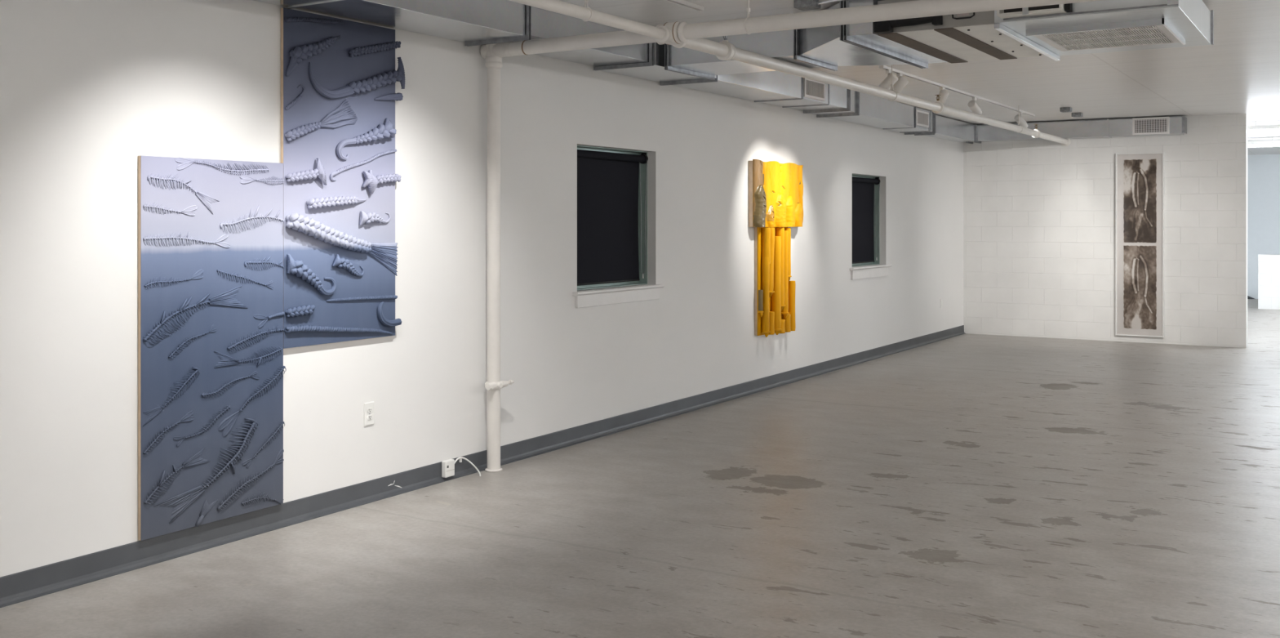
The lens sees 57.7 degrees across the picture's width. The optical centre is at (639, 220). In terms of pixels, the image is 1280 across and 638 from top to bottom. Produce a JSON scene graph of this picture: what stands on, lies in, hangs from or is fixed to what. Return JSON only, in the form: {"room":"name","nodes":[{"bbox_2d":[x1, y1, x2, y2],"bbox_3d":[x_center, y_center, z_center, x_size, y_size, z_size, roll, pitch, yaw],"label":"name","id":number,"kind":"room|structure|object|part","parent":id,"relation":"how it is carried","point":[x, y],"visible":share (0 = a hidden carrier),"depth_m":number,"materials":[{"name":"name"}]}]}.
{"room":"art gallery","nodes":[
{"label":"art gallery","id":0,"kind":"room"},
{"bbox_2d":[0,0,963,577],"bbox_3d":[1.820,0.120,11.821,0.250,2.800,29.000,0,0,32],"label":"wall","id":1,"kind":"structure","parent":0,"point":[88,88],"depth_m":6.73,"materials":[{"name":"white paint"}]},
{"bbox_2d":[137,155,286,540],"bbox_3d":[-1.975,0.560,5.433,0.044,1.695,0.799,0,0,32],"label":"relief panel","id":2,"kind":"object","parent":1,"relation":"attached to","point":[211,367],"visible":1,"depth_m":5.39,"materials":[{"name":"blue wood"}]},
{"bbox_2d":[280,7,404,348],"bbox_3d":[-1.529,-0.211,6.105,0.091,1.692,0.834,0,0,32],"label":"relief panel","id":3,"kind":"object","parent":1,"relation":"attached to","point":[339,77],"visible":1,"depth_m":6.06,"materials":[{"name":"blue wood"}]},
{"bbox_2d":[364,401,373,426],"bbox_3d":[-1.465,1.045,6.290,0.010,0.122,0.074,0,0,32],"label":"power outlet","id":4,"kind":"object","parent":1,"relation":"attached to","point":[368,406],"visible":1,"depth_m":6.28,"materials":[{"name":"white plastic"}]},
{"bbox_2d":[367,414,372,419],"bbox_3d":[-1.462,1.065,6.289,0.004,0.025,0.034,0,0,32],"label":"receptacle","id":5,"kind":"object","parent":4,"relation":"attached to","point":[369,416],"depth_m":6.29,"materials":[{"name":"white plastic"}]},
{"bbox_2d":[367,407,372,412],"bbox_3d":[-1.462,1.026,6.289,0.004,0.025,0.034,0,0,32],"label":"receptacle","id":6,"kind":"object","parent":4,"relation":"attached to","point":[369,409],"depth_m":6.29,"materials":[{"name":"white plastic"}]},
{"bbox_2d":[441,458,454,477],"bbox_3d":[-1.123,1.450,6.805,0.036,0.096,0.081,0,0,32],"label":"junction box","id":7,"kind":"object","parent":1,"relation":"attached to","point":[447,465],"visible":1,"depth_m":6.78,"materials":[{"name":"white plastic"}]},
{"bbox_2d":[454,456,480,475],"bbox_3d":[-1.033,1.462,6.909,0.187,0.118,0.078,0,0,-28],"label":"cable","id":8,"kind":"object","parent":7,"relation":"attached to","point":[460,457],"visible":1,"depth_m":6.94,"materials":[{"name":"white plastic"}]},
{"bbox_2d":[0,324,964,608],"bbox_3d":[-0.669,1.464,7.551,0.030,0.112,19.120,0,0,32],"label":"baseboard","id":9,"kind":"structure","parent":1,"relation":"attached to","point":[21,586],"depth_m":6.14,"materials":[{"name":"grey rubber"}]},
{"bbox_2d":[253,0,974,142],"bbox_3d":[-0.528,-1.137,7.322,0.488,0.257,18.840,0,0,32],"label":"duct","id":10,"kind":"object","parent":1,"relation":"attached to","point":[471,22],"visible":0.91,"depth_m":7.76,"materials":[{"name":"grey metal"}]},
{"bbox_2d":[803,77,825,101],"bbox_3d":[1.534,-1.155,10.213,0.014,0.170,0.443,0,0,32],"label":"grille","id":11,"kind":"object","parent":10,"relation":"attached to","point":[813,91],"depth_m":10.20,"materials":[{"name":"white metal"}]},
{"bbox_2d":[915,109,928,127],"bbox_3d":[3.154,-1.140,12.991,0.014,0.170,0.426,0,0,32],"label":"grille","id":12,"kind":"object","parent":10,"relation":"attached to","point":[922,115],"depth_m":12.99,"materials":[{"name":"white metal"}]},
{"bbox_2d":[572,145,664,307],"bbox_3d":[-0.221,0.035,8.448,0.246,1.122,1.156,0,0,32],"label":"window","id":13,"kind":"structure","parent":1,"relation":"in","point":[586,298],"depth_m":8.60,"materials":[{"name":"grey metal"}]},
{"bbox_3d":[-0.272,-0.021,8.479,0.125,1.011,1.046,0,0,32],"label":"frame","id":14,"kind":"part","parent":13,"relation":"part of","materials":[{"name":"grey metal"}]},
{"bbox_2d":[577,149,648,285],"bbox_3d":[-0.239,-0.031,8.462,0.073,0.978,1.028,0,0,32],"label":"roller blind","id":15,"kind":"object","parent":13,"relation":"attached to","point":[607,182],"visible":0.81,"depth_m":8.50,"materials":[{"name":"black fabric"}]},
{"bbox_3d":[0.026,-0.033,8.889,0.073,0.877,0.004,0,0,32],"label":"bead chain","id":16,"kind":"part","parent":15,"relation":"part of","materials":[{"name":"grey metal"}]},
{"bbox_3d":[-0.168,0.497,8.415,0.121,0.027,1.156,0,0,32],"label":"sill","id":17,"kind":"part","parent":13,"relation":"part of","materials":[{"name":"white paint"}]},
{"bbox_2d":[748,159,803,337],"bbox_3d":[1.279,0.248,10.585,0.133,1.572,1.033,0,0,32],"label":"relief","id":18,"kind":"object","parent":1,"relation":"attached to","point":[775,188],"visible":1,"depth_m":10.44,"materials":[{"name":"yellow wood"}]},
{"bbox_3d":[1.065,0.705,10.261,0.043,0.189,0.042,0,0,32],"label":"rod","id":19,"kind":"part","parent":18,"relation":"part of","materials":[{"name":"brown metal"}]},
{"bbox_3d":[1.115,0.652,10.309,0.070,0.659,0.069,0,0,32],"label":"rod","id":20,"kind":"part","parent":18,"relation":"part of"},
{"bbox_3d":[1.120,0.222,10.321,0.080,0.318,0.079,0,0,32],"label":"rod","id":21,"kind":"part","parent":18,"relation":"part of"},
{"bbox_3d":[1.160,0.346,10.385,0.080,0.570,0.105,0,0,32],"label":"rod","id":22,"kind":"part","parent":18,"relation":"part of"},
{"bbox_3d":[1.170,0.916,10.401,0.070,0.202,0.069,0,0,32],"label":"rod","id":23,"kind":"part","parent":18,"relation":"part of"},
{"bbox_3d":[1.228,0.559,10.478,0.091,0.837,0.090,0,0,32],"label":"rod","id":24,"kind":"part","parent":18,"relation":"part of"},
{"bbox_3d":[1.276,0.415,10.571,0.080,0.703,0.079,0,0,32],"label":"rod","id":25,"kind":"part","parent":18,"relation":"part of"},
{"bbox_3d":[1.270,0.958,10.542,0.096,0.122,0.095,0,0,32],"label":"rod","id":26,"kind":"part","parent":18,"relation":"part of","materials":[{"name":"yellow wood"}]},
{"bbox_3d":[1.324,0.467,10.653,0.075,0.751,0.074,0,0,32],"label":"rod","id":27,"kind":"part","parent":18,"relation":"part of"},
{"bbox_3d":[1.351,0.942,10.696,0.075,0.162,0.074,0,0,32],"label":"rod","id":28,"kind":"part","parent":18,"relation":"part of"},
{"bbox_3d":[1.364,0.287,10.730,0.059,0.445,0.058,0,0,32],"label":"rod","id":29,"kind":"part","parent":18,"relation":"part of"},
{"bbox_3d":[1.410,0.790,10.791,0.070,0.463,0.069,0,0,32],"label":"rod","id":30,"kind":"part","parent":18,"relation":"part of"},
{"bbox_2d":[849,173,892,279],"bbox_3d":[2.441,0.060,12.730,0.246,1.119,1.171,0,0,32],"label":"window","id":31,"kind":"structure","parent":1,"relation":"in","point":[858,272],"depth_m":13.04,"materials":[{"name":"grey metal"}]},
{"bbox_2d":[852,176,879,263],"bbox_3d":[2.423,-0.013,12.745,0.073,0.960,1.013,0,0,32],"label":"roller blind","id":32,"kind":"object","parent":31,"relation":"attached to","point":[863,188],"visible":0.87,"depth_m":12.87,"materials":[{"name":"black fabric"}]},
{"bbox_3d":[2.684,-0.015,13.165,0.073,0.859,0.004,0,0,32],"label":"bead chain","id":33,"kind":"part","parent":32,"relation":"part of","materials":[{"name":"grey metal"}]},
{"bbox_3d":[2.390,-0.003,12.762,0.125,0.993,1.031,0,0,32],"label":"frame","id":34,"kind":"part","parent":31,"relation":"part of","materials":[{"name":"grey metal"}]},
{"bbox_3d":[2.494,0.506,12.697,0.121,0.027,1.171,0,0,32],"label":"sill","id":35,"kind":"part","parent":31,"relation":"part of","materials":[{"name":"white paint"}]},
{"bbox_2d":[0,298,1279,637],"bbox_3d":[5.832,1.595,9.326,9.800,0.150,29.000,0,0,32],"label":"floor","id":36,"kind":"structure","parent":0,"point":[966,485],"depth_m":5.75,"materials":[{"name":"paint"}]},
{"bbox_2d":[480,41,514,471],"bbox_3d":[-0.860,0.222,7.052,0.215,2.596,0.203,0,0,-9],"label":"standpipe","id":37,"kind":"object","parent":36,"relation":"on","point":[493,53],"visible":0.94,"depth_m":7.03,"materials":[{"name":"white metal"}]},
{"bbox_2d":[560,0,1279,155],"bbox_3d":[5.832,-1.355,9.326,9.800,0.150,29.000,0,0,32],"label":"ceiling","id":38,"kind":"structure","parent":0,"point":[1240,73],"depth_m":10.26,"materials":[{"name":"white paint"}]},
{"bbox_2d":[665,0,704,11],"bbox_3d":[-0.984,-1.268,4.791,0.038,0.024,5.120,0,0,32],"label":"track","id":39,"kind":"object","parent":38,"relation":"attached to","point":[682,2],"visible":1,"depth_m":6.82,"materials":[{"name":"white metal"}]},
{"bbox_2d":[509,0,1071,146],"bbox_3d":[0.449,-1.117,6.868,0.124,0.325,19.100,0,0,32],"label":"pipe","id":40,"kind":"object","parent":38,"relation":"attached to","point":[724,50],"visible":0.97,"depth_m":7.47,"materials":[{"name":"white metal"}]},
{"bbox_2d":[508,0,1098,55],"bbox_3d":[1.094,-1.123,5.846,4.373,0.315,0.215,0,0,32],"label":"pipe","id":41,"kind":"object","parent":38,"relation":"attached to","point":[677,33],"visible":0.94,"depth_m":6.04,"materials":[{"name":"white metal"}]},
{"bbox_2d":[664,0,946,79],"bbox_3d":[0.962,-1.143,7.597,1.688,0.230,1.456,0,0,32],"label":"duct","id":42,"kind":"object","parent":38,"relation":"attached to","point":[829,47],"visible":0.73,"depth_m":7.51,"materials":[{"name":"silver metal"}]},
{"bbox_2d":[793,0,846,10],"bbox_3d":[1.161,-1.256,6.645,0.560,0.048,0.121,0,0,32],"label":"junction box","id":43,"kind":"object","parent":38,"relation":"attached to","point":[803,5],"visible":1,"depth_m":6.71,"materials":[{"name":"metal"}]},
{"bbox_2d":[879,65,1035,115],"bbox_3d":[3.362,-1.268,11.783,0.038,0.024,5.212,0,0,32],"label":"track","id":44,"kind":"object","parent":38,"relation":"attached to","point":[883,67],"visible":0.99,"depth_m":11.17,"materials":[{"name":"white metal"}]},
{"bbox_2d":[879,69,897,89],"bbox_3d":[2.080,-1.168,9.724,0.159,0.180,0.084,0,0,36],"label":"track spotlight","id":45,"kind":"object","parent":44,"relation":"hanging from","point":[886,83],"visible":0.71,"depth_m":9.69,"materials":[{"name":"white metal"}]},
{"bbox_2d":[891,72,908,92],"bbox_3d":[2.221,-1.168,9.950,0.158,0.180,0.084,0,0,45],"label":"track spotlight","id":46,"kind":"object","parent":44,"relation":"hanging from","point":[902,82],"visible":0.77,"depth_m":9.92,"materials":[{"name":"white metal"}]},
{"bbox_2d":[935,86,948,104],"bbox_3d":[2.847,-1.167,10.957,0.084,0.182,0.156,0,0,-16],"label":"track spotlight","id":47,"kind":"object","parent":44,"relation":"hanging from","point":[944,93],"visible":0.66,"depth_m":10.91,"materials":[{"name":"white metal"}]},
{"bbox_2d":[967,97,982,115],"bbox_3d":[3.427,-1.165,11.880,0.086,0.185,0.201,0,0,43],"label":"track spotlight","id":48,"kind":"object","parent":44,"relation":"hanging from","point":[972,104],"visible":0.89,"depth_m":11.83,"materials":[{"name":"white metal"}]},
{"bbox_2d":[1013,111,1027,127],"bbox_3d":[4.421,-1.161,13.475,0.197,0.195,0.085,0,0,-38],"label":"track spotlight","id":49,"kind":"object","parent":44,"relation":"hanging from","point":[1023,122],"visible":0.77,"depth_m":13.44,"materials":[{"name":"white metal"}]},
{"bbox_2d":[874,0,1213,62],"bbox_3d":[2.356,-1.151,6.720,1.577,0.258,1.597,0,0,32],"label":"air conditioning unit","id":50,"kind":"object","parent":38,"relation":"hanging from","point":[1051,31],"visible":0.83,"depth_m":6.46,"materials":[{"name":"grey metal"}]},
{"bbox_3d":[1.630,-1.153,6.420,0.660,0.187,0.011,0,0,32],"label":"panel","id":51,"kind":"part","parent":50,"relation":"part of","materials":[{"name":"grey metal"}]},
{"bbox_3d":[1.998,-1.153,7.012,0.660,0.191,1.380,0,0,32],"label":"casing","id":52,"kind":"part","parent":50,"relation":"part of","materials":[{"name":"white metal"}]},
{"bbox_2d":[1025,17,1185,51],"bbox_3d":[2.656,-1.039,6.601,0.706,0.034,0.844,0,0,32],"label":"grille","id":53,"kind":"object","parent":50,"relation":"attached to","point":[1149,31],"depth_m":6.51,"materials":[{"name":"white metal"}]},
{"bbox_2d":[1059,106,1071,112],"bbox_3d":[4.831,-1.256,13.181,0.110,0.048,0.110,0,0,32],"label":"junction box","id":54,"kind":"object","parent":38,"relation":"attached to","point":[1063,109],"visible":1,"depth_m":13.13,"materials":[{"name":"metal"}]},
{"bbox_2d":[1071,112,1083,117],"bbox_3d":[5.198,-1.256,13.817,0.110,0.048,0.110,0,0,32],"label":"junction box","id":55,"kind":"object","parent":38,"relation":"attached to","point":[1073,114],"visible":1,"depth_m":13.78,"materials":[{"name":"metal"}]},
{"bbox_2d":[1247,121,1279,133],"bbox_3d":[8.634,-1.206,14.591,2.700,0.147,0.140,0,0,32],"label":"fluorescent fixture","id":56,"kind":"object","parent":38,"relation":"attached to","point":[1256,128],"visible":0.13,"depth_m":14.92,"materials":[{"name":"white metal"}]},
{"bbox_2d":[1247,140,1279,146],"bbox_3d":[10.376,-1.206,17.394,2.700,0.147,0.140,0,0,32],"label":"fluorescent fixture","id":57,"kind":"object","parent":38,"relation":"attached to","point":[1258,143],"visible":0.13,"depth_m":17.84,"materials":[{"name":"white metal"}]},
{"bbox_2d":[963,113,1247,347],"bbox_3d":[5.857,0.120,14.869,3.391,2.800,0.200,0,0,32],"label":"wall","id":58,"kind":"structure","parent":0,"point":[1039,215],"depth_m":14.82,"materials":[{"name":"paint"}]},
{"bbox_2d":[964,115,1186,143],"bbox_3d":[5.464,-1.151,14.834,2.735,0.240,0.255,0,0,32],"label":"duct","id":59,"kind":"object","parent":58,"relation":"attached to","point":[1170,125],"visible":0.95,"depth_m":14.59,"materials":[{"name":"white metal"}]},
{"bbox_2d":[1132,116,1168,134],"bbox_3d":[6.255,-1.160,14.235,0.418,0.208,0.016,0,0,32],"label":"grille","id":60,"kind":"object","parent":59,"relation":"attached to","point":[1151,125],"depth_m":14.23,"materials":[{"name":"white metal"}]},
{"bbox_2d":[1115,151,1164,337],"bbox_3d":[6.230,0.298,14.491,0.560,2.288,0.043,0,0,32],"label":"framed prints","id":61,"kind":"object","parent":58,"relation":"attached to","point":[1139,176],"visible":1,"depth_m":14.48,"materials":[{"name":"beige paper"}]},
{"bbox_2d":[1247,154,1279,298],"bbox_3d":[13.654,0.120,21.626,9.500,2.800,0.150,0,0,32],"label":"wall","id":62,"kind":"structure","parent":0,"point":[1263,170],"depth_m":22.54,"materials":[{"name":"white paint"}]},
{"bbox_2d":[1257,253,1279,309],"bbox_3d":[13.454,1.052,18.422,6.458,0.935,0.200,0,0,32],"label":"wall","id":63,"kind":"structure","parent":0,"point":[1268,264],"depth_m":19.95,"materials":[{"name":"paint"}]}
]}

